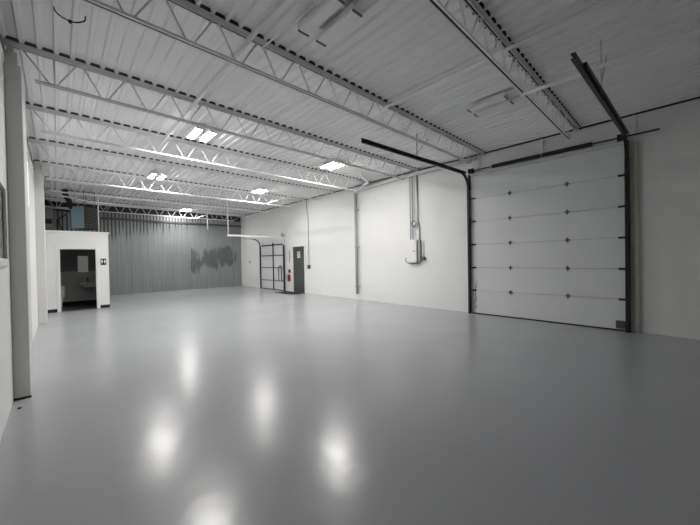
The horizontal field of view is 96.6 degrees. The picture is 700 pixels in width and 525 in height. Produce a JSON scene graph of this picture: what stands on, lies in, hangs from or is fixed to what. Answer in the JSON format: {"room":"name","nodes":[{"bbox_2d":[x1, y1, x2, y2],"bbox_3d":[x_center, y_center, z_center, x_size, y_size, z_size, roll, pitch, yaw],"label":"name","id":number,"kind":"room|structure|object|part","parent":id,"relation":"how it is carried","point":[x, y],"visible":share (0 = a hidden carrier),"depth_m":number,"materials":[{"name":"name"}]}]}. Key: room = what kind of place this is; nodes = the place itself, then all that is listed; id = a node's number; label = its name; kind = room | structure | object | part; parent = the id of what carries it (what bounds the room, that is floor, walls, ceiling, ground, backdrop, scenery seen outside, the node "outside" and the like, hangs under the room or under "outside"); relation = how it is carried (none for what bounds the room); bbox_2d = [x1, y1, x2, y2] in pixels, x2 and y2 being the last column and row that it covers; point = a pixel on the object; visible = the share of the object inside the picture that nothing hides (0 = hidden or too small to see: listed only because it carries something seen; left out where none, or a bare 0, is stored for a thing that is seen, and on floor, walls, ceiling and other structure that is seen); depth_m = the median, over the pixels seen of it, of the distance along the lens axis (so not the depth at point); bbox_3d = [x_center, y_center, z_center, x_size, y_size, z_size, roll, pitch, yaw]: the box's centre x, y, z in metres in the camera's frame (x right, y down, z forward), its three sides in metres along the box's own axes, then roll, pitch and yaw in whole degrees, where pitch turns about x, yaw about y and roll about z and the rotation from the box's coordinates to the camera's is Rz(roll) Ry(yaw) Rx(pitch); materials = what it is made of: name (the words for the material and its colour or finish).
{"room":"empty warehouse","nodes":[
{"label":"empty warehouse","id":0,"kind":"room"},
{"bbox_2d":[4,43,33,398],"bbox_3d":[-3.891,-0.527,3.667,0.133,4.104,0.570,-2,1,-43],"label":"column","id":1,"kind":"structure","parent":0,"point":[14,87],"depth_m":3.47,"materials":[{"name":"grey paint"}]},
{"bbox_2d":[14,395,31,400],"bbox_3d":[-3.653,1.514,3.480,0.139,0.018,0.015,-2,1,-43],"label":"trim","id":2,"kind":"structure","parent":1,"relation":"attached to","point":[30,395],"depth_m":3.48,"materials":[{"name":"black rubber"}]},
{"bbox_2d":[0,30,37,441],"bbox_3d":[-5.058,-0.442,4.670,0.200,3.950,22.930,-2,1,-43],"label":"wall","id":3,"kind":"structure","parent":0,"point":[6,358],"depth_m":3.25,"materials":[{"name":"white paint"}]},
{"bbox_2d":[0,178,8,266],"bbox_3d":[-3.144,-0.368,2.790,0.040,0.810,0.970,-2,1,-43],"label":"window","id":4,"kind":"structure","parent":3,"relation":"in","point":[3,262],"depth_m":3.10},
{"bbox_3d":[-3.157,-0.383,2.779,0.006,0.690,0.870,-2,1,-43],"label":"pane","id":5,"kind":"part","parent":4,"relation":"part of","materials":[{"name":"glass"}]},
{"bbox_3d":[-3.137,0.022,2.796,0.038,0.030,0.970,-2,1,-43],"label":"sill","id":6,"kind":"part","parent":4,"relation":"part of","materials":[{"name":"white"}]},
{"bbox_2d":[27,158,29,210],"bbox_3d":[-5.941,-1.509,5.726,0.020,1.000,1.070,-2,1,-43],"label":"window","id":7,"kind":"structure","parent":3,"relation":"in","point":[27,158],"depth_m":6.05,"materials":[{"name":"white glass"}]},
{"bbox_2d":[45,207,53,229],"bbox_3d":[-12.197,-1.760,12.617,0.309,0.850,0.720,-2,1,-43],"label":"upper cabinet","id":8,"kind":"object","parent":3,"relation":"attached to","point":[49,214],"visible":0.75,"depth_m":12.39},
{"bbox_3d":[-12.058,-1.738,12.629,0.200,0.600,0.671,-1,1,-20],"label":"cabinet door","id":9,"kind":"part","parent":8,"relation":"part of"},
{"bbox_2d":[44,191,128,205],"bbox_3d":[-9.064,-2.203,10.762,0.055,0.228,2.373,0,1,43],"label":"pipe","id":10,"kind":"object","parent":3,"relation":"attached to","point":[44,191],"visible":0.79,"depth_m":10.72,"materials":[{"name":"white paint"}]},
{"bbox_2d":[34,162,47,324],"bbox_3d":[-7.909,-0.507,7.974,0.163,4.104,0.550,-2,1,-43],"label":"column","id":11,"kind":"structure","parent":0,"point":[38,178],"depth_m":7.78,"materials":[{"name":"white paint"}]},
{"bbox_2d":[45,230,108,233],"bbox_3d":[-9.458,-0.971,10.719,1.677,0.060,2.030,-2,1,-43],"label":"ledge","id":12,"kind":"structure","parent":0,"point":[45,230],"depth_m":9.98,"materials":[{"name":"white paint"}]},
{"bbox_2d":[56,214,65,229],"bbox_3d":[-11.862,-0.229,12.869,0.328,3.571,0.060,-2,1,-43],"label":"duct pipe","id":13,"kind":"object","parent":12,"relation":"on","point":[65,214],"visible":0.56,"depth_m":12.74,"materials":[{"name":"black metal"}]},
{"bbox_2d":[97,188,99,231],"bbox_3d":[-8.949,-1.835,11.084,0.041,1.639,0.036,-2,1,-43],"label":"drop riser","id":14,"kind":"object","parent":12,"relation":"on","point":[97,188],"visible":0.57,"depth_m":11.07,"materials":[{"name":"white paint"}]},
{"bbox_2d":[45,232,109,309],"bbox_3d":[-9.457,0.299,10.734,1.647,2.480,2.000,-2,1,-43],"label":"wall","id":15,"kind":"structure","parent":0,"point":[53,239],"depth_m":9.94,"materials":[{"name":"white paint"}]},
{"bbox_2d":[48,309,57,312],"bbox_3d":[-9.221,1.499,9.571,0.350,0.100,0.012,-2,1,-43],"label":"baseboard","id":16,"kind":"structure","parent":15,"relation":"attached to","point":[52,310],"depth_m":9.62,"materials":[{"name":"black rubber"}]},
{"bbox_2d":[56,246,99,311],"bbox_3d":[-8.761,0.510,10.071,1.045,2.050,0.118,-2,1,-43],"label":"door frame","id":17,"kind":"structure","parent":15,"relation":"in","point":[58,248],"depth_m":9.88,"materials":[{"name":"white wood"}]},
{"bbox_2d":[100,259,105,264],"bbox_3d":[-8.278,-0.023,10.464,0.150,0.210,0.010,-2,1,-43],"label":"restroom sign","id":18,"kind":"object","parent":15,"relation":"attached to","point":[103,261],"visible":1,"depth_m":10.46,"materials":[{"name":"black plastic"}]},
{"bbox_2d":[60,271,95,301],"bbox_3d":[-9.482,0.930,10.708,1.543,1.220,1.796,-2,1,-43],"label":"wall","id":19,"kind":"structure","parent":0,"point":[73,291],"depth_m":11.43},
{"bbox_2d":[63,300,96,305],"bbox_3d":[-10.071,1.475,11.352,1.503,0.124,0.013,-2,1,-43],"label":"baseboard","id":20,"kind":"structure","parent":19,"relation":"attached to","point":[83,301],"depth_m":11.46,"materials":[{"name":"black rubber"}]},
{"bbox_2d":[78,277,95,293],"bbox_3d":[-9.623,0.862,11.487,0.600,0.623,0.433,-2,1,-43],"label":"sink","id":21,"kind":"object","parent":19,"relation":"attached to","point":[87,284],"visible":0.88,"depth_m":11.37,"materials":[{"name":"white ceramic"}]},
{"bbox_2d":[78,281,95,287],"bbox_3d":[-9.624,0.814,11.486,0.600,0.200,0.433,-2,1,-43],"label":"basin","id":22,"kind":"object","parent":21,"relation":"in","point":[87,284],"depth_m":11.35,"materials":[{"name":"white ceramic"}]},
{"bbox_2d":[60,249,95,271],"bbox_3d":[-9.504,-0.308,10.693,1.543,1.258,1.796,-2,1,-43],"label":"wall","id":23,"kind":"structure","parent":0,"point":[68,257],"depth_m":11.37,"materials":[{"name":"black paint"}]},
{"bbox_2d":[77,256,88,272],"bbox_3d":[-9.885,0.057,11.537,0.316,0.620,0.018,-2,1,-43],"label":"wall mirror","id":24,"kind":"object","parent":23,"relation":"attached to","point":[82,261],"visible":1,"depth_m":11.53,"materials":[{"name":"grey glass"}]},
{"bbox_2d":[53,210,241,294],"bbox_3d":[-9.680,-0.433,15.916,8.840,3.830,0.200,-2,1,-43],"label":"wall","id":25,"kind":"structure","parent":0,"point":[144,257],"depth_m":16.04,"materials":[{"name":"grey metal"}]},
{"bbox_2d":[99,217,240,226],"bbox_3d":[-9.001,-2.085,16.374,6.755,0.100,0.068,-2,1,-43],"label":"trim","id":26,"kind":"structure","parent":25,"relation":"attached to","point":[104,218],"depth_m":15.87,"materials":[{"name":"grey metal"}]},
{"bbox_2d":[0,286,699,524],"bbox_3d":[-1.803,1.515,7.576,9.040,0.156,23.330,-2,1,-43],"label":"floor","id":27,"kind":"structure","parent":0,"point":[233,405],"depth_m":2.92,"materials":[{"name":"grey concrete"}]},
{"bbox_2d":[61,285,64,307],"bbox_3d":[-9.990,1.177,10.659,0.380,0.734,0.655,-2,1,-43],"label":"toilet","id":28,"kind":"object","parent":27,"relation":"on","point":[62,286],"visible":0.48,"depth_m":10.83,"materials":[{"name":"ceramic"}]},
{"bbox_3d":[-10.155,1.001,10.830,0.380,0.380,0.180,-2,1,-43],"label":"tank","id":29,"kind":"part","parent":28,"relation":"part of","materials":[{"name":"ceramic"}]},
{"bbox_2d":[243,238,261,287],"bbox_3d":[-5.151,0.069,16.446,0.980,2.655,0.060,-2,1,-43],"label":"door track","id":30,"kind":"object","parent":27,"relation":"on","point":[243,238],"visible":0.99,"depth_m":16.73,"materials":[{"name":"black metal"}]},
{"bbox_2d":[227,198,284,290],"bbox_3d":[-4.171,-0.676,14.092,2.740,4.167,0.060,-2,1,-43],"label":"door track","id":31,"kind":"object","parent":27,"relation":"on","point":[228,234],"visible":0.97,"depth_m":14.54,"materials":[{"name":"white metal"}]},
{"bbox_2d":[275,291,302,294],"bbox_3d":[-2.759,1.376,14.166,0.695,0.012,1.450,-2,1,-43],"label":"door mat","id":32,"kind":"object","parent":27,"relation":"on","point":[282,292],"visible":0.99,"depth_m":14.18,"materials":[{"name":"black rubber"}]},
{"bbox_2d":[0,0,699,215],"bbox_3d":[-2.215,-2.729,7.244,9.503,0.034,22.980,-2,1,-43],"label":"ceiling","id":33,"kind":"structure","parent":0,"point":[398,48],"depth_m":4.69,"materials":[{"name":"metal"}]},
{"bbox_2d":[53,201,69,211],"bbox_3d":[-11.959,-2.362,12.925,0.520,0.522,0.090,-2,1,-43],"label":"duct pipe","id":34,"kind":"object","parent":33,"relation":"attached to","point":[54,202],"visible":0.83,"depth_m":12.83,"materials":[{"name":"black metal"}]},
{"bbox_2d":[53,6,85,23],"bbox_3d":[-3.002,-2.633,3.347,0.265,0.082,0.108,-2,1,-38],"label":"cable","id":35,"kind":"object","parent":33,"relation":"hanging from","point":[68,20],"visible":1,"depth_m":3.37,"materials":[{"name":"black rubber"}]},
{"bbox_2d":[62,189,97,229],"bbox_3d":[-9.932,-1.934,11.478,0.792,1.425,0.723,-1,1,11],"label":"heater","id":36,"kind":"object","parent":33,"relation":"hanging from","point":[83,217],"visible":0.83,"depth_m":11.32,"materials":[{"name":"black metal"}]},
{"bbox_3d":[-9.873,-1.640,11.303,0.560,0.800,0.015,-1,1,11],"label":"panel","id":37,"kind":"part","parent":36,"relation":"part of","materials":[{"name":"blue metal"}]},
{"bbox_2d":[44,197,244,221],"bbox_3d":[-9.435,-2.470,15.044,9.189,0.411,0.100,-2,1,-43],"label":"joist","id":38,"kind":"object","parent":33,"relation":"attached to","point":[44,197],"visible":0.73,"depth_m":14.86,"materials":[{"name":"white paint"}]},
{"bbox_2d":[44,189,260,216],"bbox_3d":[-8.074,-2.477,13.593,9.189,0.411,0.100,-2,1,-43],"label":"joist","id":39,"kind":"object","parent":33,"relation":"attached to","point":[46,190],"visible":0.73,"depth_m":13.14,"materials":[{"name":"white paint"}]},
{"bbox_2d":[147,172,166,179],"bbox_3d":[-5.810,-2.625,9.383,0.400,0.119,0.632,-2,1,-43],"label":"ceiling light","id":40,"kind":"object","parent":33,"relation":"hanging from","point":[152,173],"visible":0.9,"depth_m":9.27,"materials":[{"name":"white paint"}]},
{"bbox_2d":[43,177,280,212],"bbox_3d":[-6.713,-2.483,12.141,9.189,0.411,0.100,-2,1,-43],"label":"joist","id":41,"kind":"object","parent":33,"relation":"attached to","point":[44,178],"visible":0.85,"depth_m":11.42,"materials":[{"name":"white paint"}]},
{"bbox_2d":[33,161,304,206],"bbox_3d":[-5.352,-2.490,10.690,9.189,0.411,0.100,-2,1,-43],"label":"joist","id":42,"kind":"object","parent":33,"relation":"attached to","point":[40,163],"visible":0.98,"depth_m":9.87,"materials":[{"name":"white paint"}]},
{"bbox_2d":[27,138,334,199],"bbox_3d":[-3.991,-2.497,9.238,9.189,0.411,0.100,-2,1,-43],"label":"joist","id":43,"kind":"object","parent":33,"relation":"attached to","point":[39,142],"visible":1,"depth_m":8.27,"materials":[{"name":"white paint"}]},
{"bbox_2d":[104,0,286,209],"bbox_3d":[-3.432,-2.460,5.924,0.054,0.051,22.480,-2,1,-43],"label":"ceiling pipe","id":44,"kind":"object","parent":33,"relation":"attached to","point":[279,3],"visible":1,"depth_m":4.03,"materials":[{"name":"white metal"}]},
{"bbox_2d":[26,104,369,190],"bbox_3d":[-2.630,-2.504,7.786,9.189,0.411,0.100,-2,1,-43],"label":"joist","id":45,"kind":"object","parent":33,"relation":"attached to","point":[28,106],"visible":0.99,"depth_m":6.64,"materials":[{"name":"white paint"}]},
{"bbox_2d":[186,126,216,141],"bbox_3d":[-3.025,-2.638,6.347,0.400,0.119,0.632,-2,1,-43],"label":"ceiling light","id":46,"kind":"object","parent":33,"relation":"hanging from","point":[195,131],"visible":0.88,"depth_m":6.29,"materials":[{"name":"white plastic"}]},
{"bbox_2d":[3,38,418,179],"bbox_3d":[-1.268,-2.510,6.335,9.189,0.411,0.100,-2,1,-43],"label":"joist","id":47,"kind":"object","parent":33,"relation":"attached to","point":[25,48],"visible":0.98,"depth_m":4.90,"materials":[{"name":"white paint"}]},
{"bbox_2d":[251,187,268,193],"bbox_3d":[-3.345,-2.694,11.585,0.400,0.119,0.632,-2,1,-43],"label":"ceiling light","id":48,"kind":"object","parent":33,"relation":"hanging from","point":[259,188],"visible":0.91,"depth_m":11.47,"materials":[{"name":"white paint"}]},
{"bbox_2d":[79,0,484,163],"bbox_3d":[0.093,-2.517,4.883,9.189,0.411,0.100,-2,1,-43],"label":"joist","id":49,"kind":"object","parent":33,"relation":"attached to","point":[184,4],"visible":1,"depth_m":3.88,"materials":[{"name":"white paint"}]},
{"bbox_2d":[261,0,321,48],"bbox_3d":[-0.326,-2.617,3.134,2.008,0.020,0.020,0,1,42],"label":"bar","id":50,"kind":"object","parent":49,"relation":"attached to","point":[318,1],"visible":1,"depth_m":3.40,"materials":[{"name":"white paint"}]},
{"bbox_2d":[298,0,362,46],"bbox_3d":[-0.226,-2.652,3.392,0.400,0.119,0.632,-2,1,-43],"label":"ceiling light","id":51,"kind":"object","parent":33,"relation":"hanging from","point":[324,9],"visible":1,"depth_m":3.35,"materials":[{"name":"white metal"}]},
{"bbox_2d":[320,161,343,169],"bbox_3d":[-0.484,-2.709,8.607,0.400,0.119,0.632,-2,1,-43],"label":"ceiling light","id":52,"kind":"object","parent":33,"relation":"hanging from","point":[330,165],"visible":0.81,"depth_m":8.58,"materials":[{"name":"white paint"}]},
{"bbox_2d":[467,92,513,116],"bbox_3d":[2.404,-2.721,5.351,0.400,0.119,0.632,-2,1,-43],"label":"ceiling light","id":53,"kind":"object","parent":33,"relation":"hanging from","point":[501,100],"visible":1,"depth_m":5.30,"materials":[{"name":"white paint"}]},
{"bbox_2d":[425,0,580,139],"bbox_3d":[1.454,-2.524,3.431,9.189,0.411,0.100,-2,1,-43],"label":"joist","id":54,"kind":"object","parent":33,"relation":"attached to","point":[474,6],"visible":0.99,"depth_m":3.82,"materials":[{"name":"white paint"}]},
{"bbox_2d":[382,0,614,109],"bbox_3d":[2.280,-2.662,3.541,0.050,0.050,5.030,-2,1,-43],"label":"bar","id":55,"kind":"object","parent":54,"relation":"attached to","point":[604,2],"visible":1,"depth_m":3.80,"materials":[{"name":"white paint"}]},
{"bbox_2d":[521,28,699,96],"bbox_3d":[3.411,-2.328,3.223,0.046,0.046,3.020,-2,1,-43],"label":"bar","id":56,"kind":"object","parent":54,"relation":"attached to","point":[697,30],"visible":1,"depth_m":3.54,"materials":[{"name":"white paint"}]},
{"bbox_2d":[240,98,699,339],"bbox_3d":[1.239,-0.846,10.577,0.200,4.400,22.930,-2,1,-43],"label":"wall","id":57,"kind":"structure","parent":0,"point":[669,156],"depth_m":8.70,"materials":[{"name":"white paint"}]},
{"bbox_2d":[261,239,283,290],"bbox_3d":[-3.986,0.122,15.920,0.142,2.520,2.240,-2,1,-43],"label":"door","id":58,"kind":"structure","parent":57,"relation":"in","point":[272,250],"depth_m":15.86,"materials":[{"name":"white metal"}]},
{"bbox_3d":[-3.409,0.520,15.273,0.080,0.761,0.334,-2,1,-43],"label":"lift handle","id":59,"kind":"part","parent":58,"relation":"part of","materials":[{"name":"silver metal"}]},
{"bbox_2d":[292,244,306,292],"bbox_3d":[-2.343,0.284,14.211,0.099,2.180,1.060,-2,1,-43],"label":"door","id":60,"kind":"structure","parent":57,"relation":"in","point":[299,283],"depth_m":14.19,"materials":[{"name":"grey paint"}]},
{"bbox_2d":[306,199,309,268],"bbox_3d":[-1.843,-1.269,13.655,0.067,3.081,0.194,-2,1,-43],"label":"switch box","id":61,"kind":"object","parent":57,"relation":"attached to","point":[308,266],"visible":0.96,"depth_m":13.64,"materials":[{"name":"black metal"}]},
{"bbox_2d":[360,133,470,313],"bbox_3d":[1.726,-0.704,6.922,4.096,4.184,0.078,-2,1,-43],"label":"door track","id":62,"kind":"object","parent":57,"relation":"attached to","point":[364,141],"visible":0.99,"depth_m":7.84,"materials":[{"name":"black metal"}]},
{"bbox_2d":[354,156,476,293],"bbox_3d":[1.335,-0.834,9.412,1.255,3.960,4.600,-2,1,-43],"label":"drain pipe","id":63,"kind":"object","parent":57,"relation":"attached to","point":[365,185],"visible":0.98,"depth_m":10.52,"materials":[{"name":"white paint"}]},
{"bbox_2d":[405,170,425,263],"bbox_3d":[1.953,-1.396,9.536,0.160,2.862,0.692,-2,1,-43],"label":"electrical box","id":64,"kind":"object","parent":57,"relation":"attached to","point":[413,246],"visible":0.96,"depth_m":9.50,"materials":[{"name":"white metal"}]},
{"bbox_2d":[245,96,699,215],"bbox_3d":[1.193,-2.793,10.406,0.020,0.029,22.730,-2,1,-43],"label":"trim","id":65,"kind":"structure","parent":57,"relation":"attached to","point":[691,99],"depth_m":7.03,"materials":[{"name":"metal"}]},
{"bbox_2d":[470,141,623,175],"bbox_3d":[4.253,-2.311,7.117,0.074,0.055,3.080,-2,1,-43],"label":"trim","id":66,"kind":"structure","parent":57,"relation":"attached to","point":[620,142],"depth_m":6.85,"materials":[{"name":"grey metal"}]},
{"bbox_2d":[470,144,625,330],"bbox_3d":[4.277,-0.469,7.131,0.095,3.620,3.140,-2,1,-43],"label":"door","id":67,"kind":"structure","parent":57,"relation":"in","point":[548,244],"depth_m":6.88,"materials":[{"name":"white metal"}]},
{"bbox_2d":[468,115,659,173],"bbox_3d":[4.353,-2.553,6.911,0.199,0.470,3.570,-2,1,-43],"label":"spring","id":68,"kind":"object","parent":57,"relation":"attached to","point":[619,137],"visible":0.99,"depth_m":6.76,"materials":[{"name":"black metal"}]},
{"bbox_3d":[3.320,-2.556,8.060,0.134,0.455,0.040,-2,1,-43],"label":"bearing plate","id":69,"kind":"part","parent":68,"relation":"part of","materials":[{"name":"white paint"}]},
{"bbox_3d":[4.309,-2.561,7.006,0.134,0.455,0.040,-2,1,-43],"label":"bearing plate","id":70,"kind":"part","parent":68,"relation":"part of","materials":[{"name":"white paint"}]},
{"bbox_3d":[5.359,-2.566,5.886,0.134,0.455,0.040,-2,1,-43],"label":"bearing plate","id":71,"kind":"part","parent":68,"relation":"part of","materials":[{"name":"white paint"}]},
{"bbox_2d":[570,40,630,332],"bbox_3d":[3.789,-0.712,4.531,4.357,4.184,0.078,-2,1,-43],"label":"door track","id":72,"kind":"object","parent":57,"relation":"attached to","point":[584,69],"visible":0.99,"depth_m":5.83,"materials":[{"name":"black metal"}]},
{"bbox_2d":[634,141,639,332],"bbox_3d":[5.439,-0.475,5.915,0.064,3.620,0.065,-2,1,-43],"label":"trim","id":73,"kind":"structure","parent":57,"relation":"attached to","point":[636,144],"depth_m":5.89,"materials":[{"name":"white metal"}]}
]}

